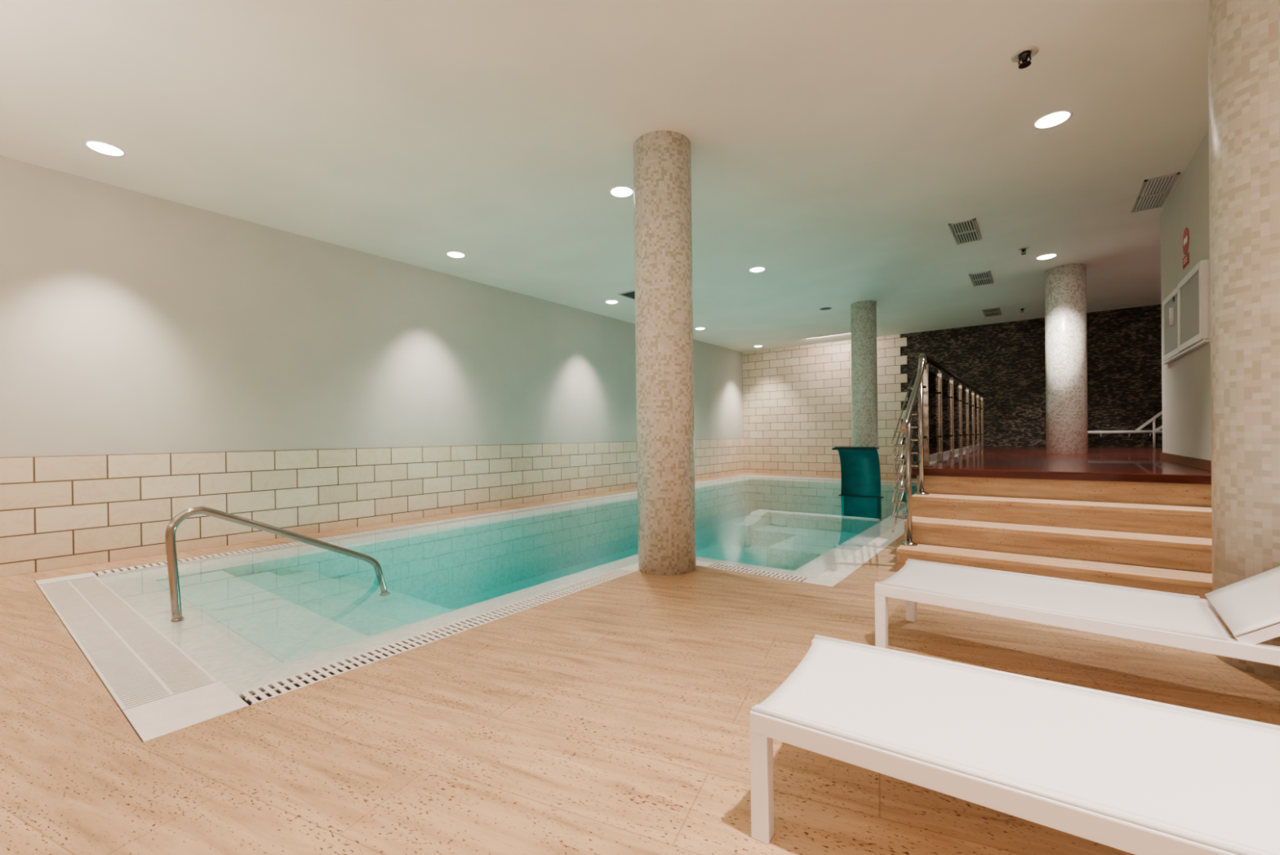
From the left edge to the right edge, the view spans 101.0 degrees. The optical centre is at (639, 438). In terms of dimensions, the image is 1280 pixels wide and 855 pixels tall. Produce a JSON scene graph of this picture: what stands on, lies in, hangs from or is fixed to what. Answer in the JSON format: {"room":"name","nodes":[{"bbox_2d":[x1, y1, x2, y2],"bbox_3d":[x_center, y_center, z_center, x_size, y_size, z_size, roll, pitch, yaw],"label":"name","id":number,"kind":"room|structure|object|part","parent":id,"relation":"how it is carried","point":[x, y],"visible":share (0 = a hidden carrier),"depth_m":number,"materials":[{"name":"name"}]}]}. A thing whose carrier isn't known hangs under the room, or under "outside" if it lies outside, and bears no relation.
{"room":"indoor swimming pool","nodes":[
{"label":"indoor swimming pool","id":0,"kind":"room"},
{"bbox_2d":[0,155,743,457],"bbox_3d":[-1.920,-0.539,7.928,0.150,3.300,15.730,-1,0,37],"label":"wall","id":1,"kind":"structure","parent":0,"point":[131,322],"depth_m":5.30,"materials":[{"name":"paint"}]},
{"bbox_2d":[0,438,744,577],"bbox_3d":[-1.877,0.540,7.836,0.014,0.900,15.410,-1,0,37],"label":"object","id":2,"kind":"structure","parent":1,"relation":"attached to","point":[57,512],"depth_m":5.33,"materials":[{"name":"beige tile"}]},
{"bbox_2d":[0,0,1208,352],"bbox_3d":[2.238,-2.303,4.753,10.540,0.150,15.730,-1,0,37],"label":"ceiling","id":3,"kind":"structure","parent":0,"point":[836,145],"depth_m":3.74,"materials":[{"name":"paint"}]},
{"bbox_2d":[84,140,125,156],"bbox_3d":[-3.957,-2.136,3.911,0.218,0.022,0.218,-1,0,37],"label":"recessed light","id":4,"kind":"object","parent":3,"relation":"in","point":[107,149],"visible":1,"depth_m":3.89,"materials":[{"name":"white plastic"}]},
{"bbox_2d":[446,251,465,257],"bbox_3d":[-2.176,-2.168,6.262,0.218,0.022,0.218,-1,0,37],"label":"recessed light","id":5,"kind":"object","parent":3,"relation":"in","point":[455,255],"visible":1,"depth_m":6.23,"materials":[{"name":"white plastic"}]},
{"bbox_2d":[604,300,618,303],"bbox_3d":[-0.443,-2.200,8.549,0.218,0.022,0.218,-1,0,37],"label":"recessed light","id":6,"kind":"object","parent":3,"relation":"in","point":[606,301],"visible":1,"depth_m":8.52,"materials":[{"name":"white plastic"}]},
{"bbox_2d":[609,186,633,197],"bbox_3d":[-0.156,-2.187,4.705,0.218,0.022,0.218,-1,0,37],"label":"recessed light","id":7,"kind":"object","parent":3,"relation":"in","point":[620,191],"visible":0.98,"depth_m":4.68,"materials":[{"name":"white plastic"}]},
{"bbox_2d":[617,289,635,299],"bbox_3d":[-0.001,-2.208,8.089,0.500,0.012,0.420,-1,0,37],"label":"ceiling vent","id":8,"kind":"object","parent":3,"relation":"in","point":[631,295],"visible":0.38,"depth_m":8.10,"materials":[{"name":"metal"}]},
{"bbox_2d":[694,327,705,329],"bbox_3d":[1.242,-2.230,10.773,0.218,0.022,0.218,-1,0,37],"label":"recessed light","id":9,"kind":"object","parent":3,"relation":"in","point":[696,328],"visible":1,"depth_m":10.72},
{"bbox_2d":[748,266,765,272],"bbox_3d":[1.560,-2.218,6.969,0.218,0.022,0.218,-1,0,37],"label":"recessed light","id":10,"kind":"object","parent":3,"relation":"in","point":[754,269],"visible":1,"depth_m":6.93,"materials":[{"name":"white plastic"}]},
{"bbox_2d":[818,306,832,310],"bbox_3d":[3.251,-2.249,9.200,0.218,0.022,0.218,-1,0,37],"label":"recessed light","id":11,"kind":"object","parent":3,"relation":"in","point":[824,308],"visible":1,"depth_m":9.16,"materials":[{"name":"metal"}]},
{"bbox_2d":[803,332,850,338],"bbox_3d":[4.167,-2.278,11.718,1.040,0.008,0.070,-1,0,37],"label":"ceiling vent","id":12,"kind":"object","parent":3,"relation":"in","point":[847,332],"visible":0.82,"depth_m":11.72,"materials":[{"name":"metal"}]},
{"bbox_2d":[948,217,982,244],"bbox_3d":[3.555,-2.243,5.745,0.240,0.012,0.740,-1,0,37],"label":"ceiling vent","id":13,"kind":"object","parent":3,"relation":"in","point":[966,231],"visible":1,"depth_m":5.71,"materials":[{"name":"metal"}]},
{"bbox_2d":[968,271,994,286],"bbox_3d":[4.878,-2.267,7.515,0.250,0.012,0.720,-1,0,37],"label":"ceiling vent","id":14,"kind":"object","parent":3,"relation":"in","point":[981,278],"visible":1,"depth_m":7.49,"materials":[{"name":"metal"}]},
{"bbox_2d":[981,306,1001,317],"bbox_3d":[6.429,-2.295,9.620,0.260,0.012,0.750,-1,0,37],"label":"ceiling vent","id":15,"kind":"object","parent":3,"relation":"in","point":[991,312],"visible":1,"depth_m":9.59,"materials":[{"name":"metal"}]},
{"bbox_2d":[1018,247,1028,254],"bbox_3d":[4.592,-2.231,6.302,0.104,0.066,0.104,-1,0,37],"label":"sprinkler","id":16,"kind":"object","parent":3,"relation":"attached to","point":[1023,249],"visible":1,"depth_m":6.29,"materials":[{"name":"metal"}]},
{"bbox_2d":[1010,45,1038,69],"bbox_3d":[2.228,-2.188,3.050,0.130,0.066,0.130,-1,0,37],"label":"sprinkler","id":17,"kind":"object","parent":3,"relation":"attached to","point":[1023,55],"visible":1,"depth_m":3.04,"materials":[{"name":"metal"}]},
{"bbox_2d":[1035,253,1057,259],"bbox_3d":[5.093,-2.261,6.599,0.218,0.022,0.218,-1,0,37],"label":"recessed light","id":18,"kind":"object","parent":3,"relation":"in","point":[1047,255],"visible":1,"depth_m":6.57,"materials":[{"name":"white plastic"}]},
{"bbox_2d":[1032,110,1072,128],"bbox_3d":[2.895,-2.221,3.698,0.218,0.022,0.218,-1,0,37],"label":"recessed light","id":19,"kind":"object","parent":3,"relation":"in","point":[1056,118],"visible":1,"depth_m":3.68,"materials":[{"name":"white plastic"}]},
{"bbox_2d":[1131,172,1180,213],"bbox_3d":[4.753,-2.254,4.875,0.220,0.012,0.840,-1,0,37],"label":"ceiling vent","id":20,"kind":"object","parent":3,"relation":"in","point":[1153,193],"visible":1,"depth_m":4.83,"materials":[{"name":"metal"}]},
{"bbox_2d":[0,472,1279,854],"bbox_3d":[1.811,1.016,5.059,9.240,0.120,15.430,-1,0,37],"label":"floor","id":21,"kind":"structure","parent":0,"point":[611,717],"depth_m":1.77,"materials":[{"name":"tile"}]},
{"bbox_2d":[35,572,97,586],"bbox_3d":[-4.256,1.052,3.920,0.195,0.029,0.295,-1,0,37],"label":"plate","id":22,"kind":"object","parent":21,"relation":"on","point":[65,578],"visible":0.57,"depth_m":3.91,"materials":[{"name":"white tile"}]},
{"bbox_2d":[38,576,217,711],"bbox_3d":[-3.012,1.064,2.975,2.910,0.073,0.290,-1,0,37],"label":"tiles","id":23,"kind":"object","parent":21,"relation":"on","point":[137,664],"visible":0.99,"depth_m":2.60,"materials":[{"name":"white tile"}]},
{"bbox_2d":[122,680,248,742],"bbox_3d":[-1.706,1.029,1.987,0.345,0.029,0.295,-1,0,37],"label":"tile","id":24,"kind":"object","parent":21,"relation":"on","point":[153,719],"visible":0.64,"depth_m":1.97,"materials":[{"name":"white tile"}]},
{"bbox_2d":[94,475,748,576],"bbox_3d":[-0.735,1.012,8.595,0.160,0.073,11.390,-1,0,37],"label":"grate","id":25,"kind":"object","parent":21,"relation":"on","point":[121,570],"visible":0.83,"depth_m":5.44,"materials":[{"name":"white plastic"}]},
{"bbox_2d":[239,568,633,704],"bbox_3d":[-0.817,1.036,2.999,0.150,0.073,2.370,-1,0,37],"label":"grate","id":26,"kind":"object","parent":21,"relation":"on","point":[371,654],"visible":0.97,"depth_m":2.59,"materials":[{"name":"white plastic"}]},
{"bbox_2d":[97,475,916,705],"bbox_3d":[1.174,1.447,7.148,4.615,0.976,11.400,-1,0,37],"label":"swimming pool","id":27,"kind":"object","parent":21,"relation":"in","point":[254,620],"visible":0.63,"depth_m":5.36,"materials":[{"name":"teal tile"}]},
{"bbox_2d":[164,506,390,622],"bbox_3d":[-2.288,0.790,3.494,0.072,0.789,1.284,-1,0,37],"label":"pool handrail","id":28,"kind":"object","parent":27,"relation":"attached to","point":[170,535],"visible":0.99,"depth_m":3.16,"materials":[{"name":"silver metal"}]},
{"bbox_2d":[831,446,884,497],"bbox_3d":[3.437,0.531,8.312,0.670,0.805,0.472,-1,0,37],"label":"cascade","id":29,"kind":"object","parent":27,"relation":"on","point":[860,473],"visible":1,"depth_m":8.39,"materials":[{"name":"teal metal"}]},
{"bbox_3d":[3.551,0.925,8.457,0.670,0.014,0.110,-1,0,37],"label":"plate","id":30,"kind":"part","parent":29,"relation":"part of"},
{"bbox_2d":[850,300,878,453],"bbox_3d":[3.794,-0.235,8.878,0.398,4.060,0.398,-1,0,37],"label":"column","id":31,"kind":"structure","parent":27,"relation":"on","point":[863,313],"depth_m":8.71,"materials":[{"name":"beige tile"}]},
{"bbox_2d":[633,130,696,575],"bbox_3d":[0.192,-0.608,3.994,0.436,3.182,0.436,-1,0,37],"label":"column","id":32,"kind":"structure","parent":21,"relation":"on","point":[663,226],"depth_m":3.80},
{"bbox_2d":[709,563,807,581],"bbox_3d":[0.849,1.012,3.856,0.720,0.073,0.140,-1,0,37],"label":"grate","id":33,"kind":"object","parent":21,"relation":"on","point":[740,569],"visible":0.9,"depth_m":3.84,"materials":[{"name":"white plastic"}]},
{"bbox_2d":[801,577,838,586],"bbox_3d":[1.225,0.985,3.571,0.205,0.029,0.140,-1,0,37],"label":"plate","id":34,"kind":"object","parent":21,"relation":"on","point":[810,580],"visible":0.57,"depth_m":3.57,"materials":[{"name":"white plastic"}]},
{"bbox_2d":[750,634,1279,854],"bbox_3d":[1.255,0.578,0.996,1.980,0.805,0.580,-1,0,34],"label":"sun lounger","id":35,"kind":"object","parent":21,"relation":"on","point":[1135,775],"visible":1,"depth_m":1.17,"materials":[{"name":"white"}]},
{"bbox_3d":[0.306,0.858,1.315,0.045,0.265,0.043,-1,0,34],"label":"leg","id":36,"kind":"part","parent":35,"relation":"part of","materials":[{"name":"white plastic"}]},
{"bbox_3d":[1.107,0.694,0.774,1.980,0.052,0.045,-1,0,34],"label":"rail","id":37,"kind":"part","parent":35,"relation":"part of","materials":[{"name":"white plastic"}]},
{"bbox_3d":[1.405,0.688,1.218,1.980,0.052,0.045,-1,0,34],"label":"rail","id":38,"kind":"part","parent":35,"relation":"part of","materials":[{"name":"white plastic"}]},
{"bbox_2d":[896,493,1212,599],"bbox_3d":[2.842,0.705,3.602,1.828,0.490,0.828,-1,0,37],"label":"staircase","id":39,"kind":"structure","parent":21,"relation":"on","point":[1164,548],"depth_m":3.49,"materials":[{"name":"wood"}]},
{"bbox_2d":[890,352,928,546],"bbox_3d":[2.183,0.031,4.205,0.150,1.521,0.986,-1,0,37],"label":"stair railing","id":40,"kind":"object","parent":39,"relation":"on","point":[917,388],"visible":1,"depth_m":4.04,"materials":[{"name":"silver metal"}]},
{"bbox_3d":[2.104,-0.016,4.208,0.013,0.545,0.817,-1,0,37],"label":"rod","id":41,"kind":"part","parent":40,"relation":"part of","materials":[{"name":"silver metal"}]},
{"bbox_3d":[2.103,-0.124,4.208,0.013,0.545,0.817,-1,0,37],"label":"rod","id":42,"kind":"part","parent":40,"relation":"part of","materials":[{"name":"silver metal"}]},
{"bbox_3d":[2.102,-0.232,4.208,0.013,0.545,0.817,-1,0,37],"label":"rod","id":43,"kind":"part","parent":40,"relation":"part of","materials":[{"name":"silver metal"}]},
{"bbox_3d":[2.108,0.307,4.210,0.013,0.545,0.817,-1,0,37],"label":"rod","id":44,"kind":"part","parent":40,"relation":"part of","materials":[{"name":"silver metal"}]},
{"bbox_3d":[2.107,0.200,4.210,0.013,0.545,0.817,-1,0,37],"label":"rod","id":45,"kind":"part","parent":40,"relation":"part of","materials":[{"name":"silver metal"}]},
{"bbox_3d":[2.106,0.092,4.209,0.013,0.545,0.817,-1,0,37],"label":"rod","id":46,"kind":"part","parent":40,"relation":"part of","materials":[{"name":"silver metal"}]},
{"bbox_3d":[2.110,0.415,4.210,0.013,0.545,0.817,-1,0,37],"label":"rod","id":47,"kind":"part","parent":40,"relation":"part of","materials":[{"name":"silver metal"}]},
{"bbox_3d":[2.016,0.322,3.947,0.037,0.945,0.038,-1,0,37],"label":"post","id":48,"kind":"part","parent":40,"relation":"part of","materials":[{"name":"silver metal"}]},
{"bbox_3d":[2.187,-0.385,4.197,0.068,0.688,0.986,-1,0,37],"label":"handrail","id":49,"kind":"part","parent":40,"relation":"part of","materials":[{"name":"silver metal"}]},
{"bbox_3d":[2.338,-0.025,4.376,0.037,0.975,0.038,-1,0,37],"label":"post","id":50,"kind":"part","parent":40,"relation":"part of","materials":[{"name":"silver metal"}]},
{"bbox_2d":[916,475,1211,506],"bbox_3d":[6.686,0.571,6.124,4.910,0.640,7.835,-1,0,37],"label":"stair riser","id":51,"kind":"object","parent":21,"relation":"on","point":[1151,493],"visible":0.17,"depth_m":3.86,"materials":[{"name":"wood"}]},
{"bbox_2d":[874,558,1279,666],"bbox_3d":[2.012,0.564,1.983,1.980,0.805,0.580,-1,0,40],"label":"sun lounger","id":52,"kind":"object","parent":21,"relation":"on","point":[1250,606],"visible":0.95,"depth_m":2.06,"materials":[{"name":"white"}]},
{"bbox_3d":[1.105,0.844,2.407,0.045,0.265,0.043,-1,0,40],"label":"leg","id":53,"kind":"part","parent":52,"relation":"part of","materials":[{"name":"white plastic"}]},
{"bbox_3d":[1.452,0.838,2.814,0.045,0.265,0.043,-1,0,40],"label":"leg","id":54,"kind":"part","parent":52,"relation":"part of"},
{"bbox_3d":[1.674,0.659,2.272,1.081,0.014,0.557,-1,0,40],"label":"seat","id":55,"kind":"part","parent":52,"relation":"part of","materials":[{"name":"white"}]},
{"bbox_3d":[2.187,0.674,2.187,1.980,0.052,0.045,-1,0,40],"label":"rail","id":56,"kind":"part","parent":52,"relation":"part of","materials":[{"name":"white plastic"}]},
{"bbox_3d":[2.342,0.399,1.700,0.654,0.481,0.556,-1,0,40],"label":"backrest","id":57,"kind":"part","parent":52,"relation":"part of","materials":[{"name":"white"}]},
{"bbox_3d":[2.350,0.415,1.693,0.666,0.496,0.552,-1,0,40],"label":"backrest frame","id":58,"kind":"part","parent":52,"relation":"part of","materials":[{"name":"white plastic"}]},
{"bbox_2d":[1207,0,1279,680],"bbox_3d":[2.701,-0.633,2.198,0.440,3.180,0.440,-1,0,37],"label":"column","id":59,"kind":"structure","parent":21,"relation":"on","point":[1244,35],"depth_m":2.16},
{"bbox_2d":[742,304,1162,478],"bbox_3d":[6.965,-0.663,10.887,10.440,3.300,0.180,-1,0,37],"label":"wall","id":60,"kind":"structure","parent":0,"point":[1005,362],"depth_m":11.07,"materials":[{"name":"tile"}]},
{"bbox_2d":[1088,430,1162,436],"bbox_3d":[8.893,-0.084,9.292,2.250,0.117,0.110,-1,0,37],"label":"wall handrail","id":61,"kind":"object","parent":60,"relation":"attached to","point":[1128,432],"visible":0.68,"depth_m":9.40,"materials":[{"name":"silver metal"}]},
{"bbox_3d":[8.876,-0.115,9.271,2.250,0.055,0.056,-1,0,37],"label":"rail","id":62,"kind":"part","parent":61,"relation":"part of","materials":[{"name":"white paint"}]},
{"bbox_2d":[911,446,1211,484],"bbox_3d":[6.658,0.221,6.116,4.940,0.060,7.875,-1,0,37],"label":"platform","id":63,"kind":"object","parent":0,"point":[1112,464],"visible":0.61,"depth_m":4.47,"materials":[{"name":"red wood"}]},
{"bbox_2d":[923,355,985,466],"bbox_3d":[4.320,-0.275,7.027,0.090,0.983,6.075,-1,0,37],"label":"railing","id":64,"kind":"object","parent":63,"relation":"on","point":[953,416],"visible":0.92,"depth_m":5.83,"materials":[{"name":"silver metal"}]},
{"bbox_3d":[2.513,-0.201,4.643,0.062,0.900,0.024,-1,0,37],"label":"post","id":65,"kind":"part","parent":64,"relation":"part of","materials":[{"name":"silver metal"}]},
{"bbox_3d":[2.784,-0.236,5.001,0.008,0.760,0.850,-1,0,37],"label":"glass panel","id":66,"kind":"part","parent":64,"relation":"part of","materials":[{"name":"clear glass"}]},
{"bbox_3d":[3.057,-0.211,5.360,0.042,0.900,0.024,-1,0,37],"label":"post","id":67,"kind":"part","parent":64,"relation":"part of","materials":[{"name":"silver metal"}]},
{"bbox_3d":[3.328,-0.246,5.718,0.008,0.760,0.850,-1,0,37],"label":"glass panel","id":68,"kind":"part","parent":64,"relation":"part of","materials":[{"name":"clear glass"}]},
{"bbox_3d":[3.600,-0.221,6.077,0.042,0.900,0.024,-1,0,37],"label":"post","id":69,"kind":"part","parent":64,"relation":"part of","materials":[{"name":"silver metal"}]},
{"bbox_3d":[4.316,-0.744,7.027,0.046,0.046,6.070,-1,0,37],"label":"handrail","id":70,"kind":"part","parent":64,"relation":"part of","materials":[{"name":"wood"}]},
{"bbox_3d":[3.856,-0.255,6.416,0.008,0.760,0.800,-1,0,37],"label":"glass panel","id":71,"kind":"part","parent":64,"relation":"part of","materials":[{"name":"clear glass"}]},
{"bbox_3d":[4.114,-0.230,6.755,0.042,0.900,0.024,-1,0,37],"label":"post","id":72,"kind":"part","parent":64,"relation":"part of","materials":[{"name":"silver metal"}]},
{"bbox_3d":[4.364,-0.265,7.085,0.008,0.760,0.780,-1,0,37],"label":"glass panel","id":73,"kind":"part","parent":64,"relation":"part of","materials":[{"name":"clear glass"}]},
{"bbox_3d":[4.615,-0.239,7.416,0.042,0.900,0.024,-1,0,37],"label":"post","id":74,"kind":"part","parent":64,"relation":"part of","materials":[{"name":"silver metal"}]},
{"bbox_3d":[4.856,-0.274,7.735,0.008,0.760,0.750,-1,0,37],"label":"glass panel","id":75,"kind":"part","parent":64,"relation":"part of","materials":[{"name":"clear glass"}]},
{"bbox_3d":[5.098,-0.248,8.054,0.042,0.900,0.024,-1,0,37],"label":"post","id":76,"kind":"part","parent":64,"relation":"part of","materials":[{"name":"silver metal"}]},
{"bbox_3d":[5.333,-0.282,8.364,0.008,0.760,0.730,-1,0,37],"label":"glass panel","id":77,"kind":"part","parent":64,"relation":"part of","materials":[{"name":"clear glass"}]},
{"bbox_3d":[5.569,-0.256,8.675,0.042,0.900,0.024,-1,0,37],"label":"post","id":78,"kind":"part","parent":64,"relation":"part of","materials":[{"name":"silver metal"}]},
{"bbox_3d":[5.801,-0.291,8.982,0.008,0.760,0.720,-1,0,37],"label":"glass panel","id":79,"kind":"part","parent":64,"relation":"part of","materials":[{"name":"clear glass"}]},
{"bbox_3d":[6.034,-0.265,9.289,0.042,0.900,0.024,-1,0,37],"label":"post","id":80,"kind":"part","parent":64,"relation":"part of","materials":[{"name":"silver metal"}]},
{"bbox_2d":[1044,263,1088,453],"bbox_3d":[5.749,-1.042,7.110,0.438,2.480,0.438,-1,0,37],"label":"column","id":81,"kind":"structure","parent":63,"relation":"on","point":[1065,286],"depth_m":6.94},
{"bbox_2d":[1134,410,1162,447],"bbox_3d":[9.083,-0.608,8.730,1.288,1.514,0.050,-1,0,37],"label":"stair rail","id":82,"kind":"object","parent":63,"relation":"on","point":[1153,419],"visible":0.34,"depth_m":8.97,"materials":[{"name":"silver metal"}]},
{"bbox_3d":[8.763,-0.093,8.980,0.034,0.490,0.036,-1,0,37],"label":"post","id":83,"kind":"part","parent":82,"relation":"part of","materials":[{"name":"silver metal"}]},
{"bbox_2d":[1160,129,1211,460],"bbox_3d":[4.947,-0.666,3.225,2.000,3.180,3.870,-1,0,37],"label":"wall","id":84,"kind":"structure","parent":0,"point":[1186,380],"depth_m":4.41,"materials":[{"name":"paint"}]},
{"bbox_2d":[1162,286,1181,361],"bbox_3d":[4.875,-1.032,4.830,0.049,0.580,0.750,-1,0,37],"label":"upper cabinet","id":85,"kind":"object","parent":84,"relation":"attached to","point":[1170,304],"visible":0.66,"depth_m":4.86,"materials":[{"name":"plastic"}]},
{"bbox_3d":[4.877,-1.032,4.829,0.004,0.480,0.650,-1,0,37],"label":"glass door","id":86,"kind":"part","parent":85,"relation":"part of","materials":[{"name":"glass"}]},
{"bbox_2d":[1160,452,1211,470],"bbox_3d":[4.566,0.189,4.379,0.015,0.070,2.510,-1,0,37],"label":"baseboard","id":87,"kind":"structure","parent":84,"relation":"attached to","point":[1192,461],"depth_m":4.38,"materials":[{"name":"brown wood"}]},
{"bbox_2d":[1182,227,1189,269],"bbox_3d":[4.611,-1.613,4.452,0.006,0.322,0.224,-1,0,37],"label":"prohibition sign","id":88,"kind":"object","parent":84,"relation":"attached to","point":[1186,237],"visible":1,"depth_m":4.44,"materials":[{"name":"red plastic"}]},
{"bbox_3d":[4.612,-1.497,4.452,0.004,0.090,0.210,-1,0,37],"label":"red plate","id":89,"kind":"part","parent":88,"relation":"part of","materials":[{"name":"red plastic"}]},
{"bbox_2d":[1162,338,1210,364],"bbox_3d":[4.634,-0.722,4.496,0.035,0.020,1.620,-1,0,37],"label":"wall ledge","id":90,"kind":"object","parent":84,"relation":"attached to","point":[1203,342],"visible":1,"depth_m":4.31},
{"bbox_2d":[1177,258,1209,352],"bbox_3d":[4.394,-1.023,4.191,0.045,0.580,0.810,-1,0,37],"label":"upper cabinet","id":91,"kind":"object","parent":84,"relation":"attached to","point":[1193,290],"visible":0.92,"depth_m":4.08,"materials":[{"name":"plastic"}]},
{"bbox_3d":[4.385,-1.023,4.198,0.004,0.480,0.710,-1,0,37],"label":"glass door","id":92,"kind":"part","parent":91,"relation":"part of","materials":[{"name":"glass"}]},
{"bbox_3d":[4.409,-1.023,4.179,0.006,0.580,0.810,-1,0,37],"label":"panel","id":93,"kind":"part","parent":91,"relation":"part of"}
]}

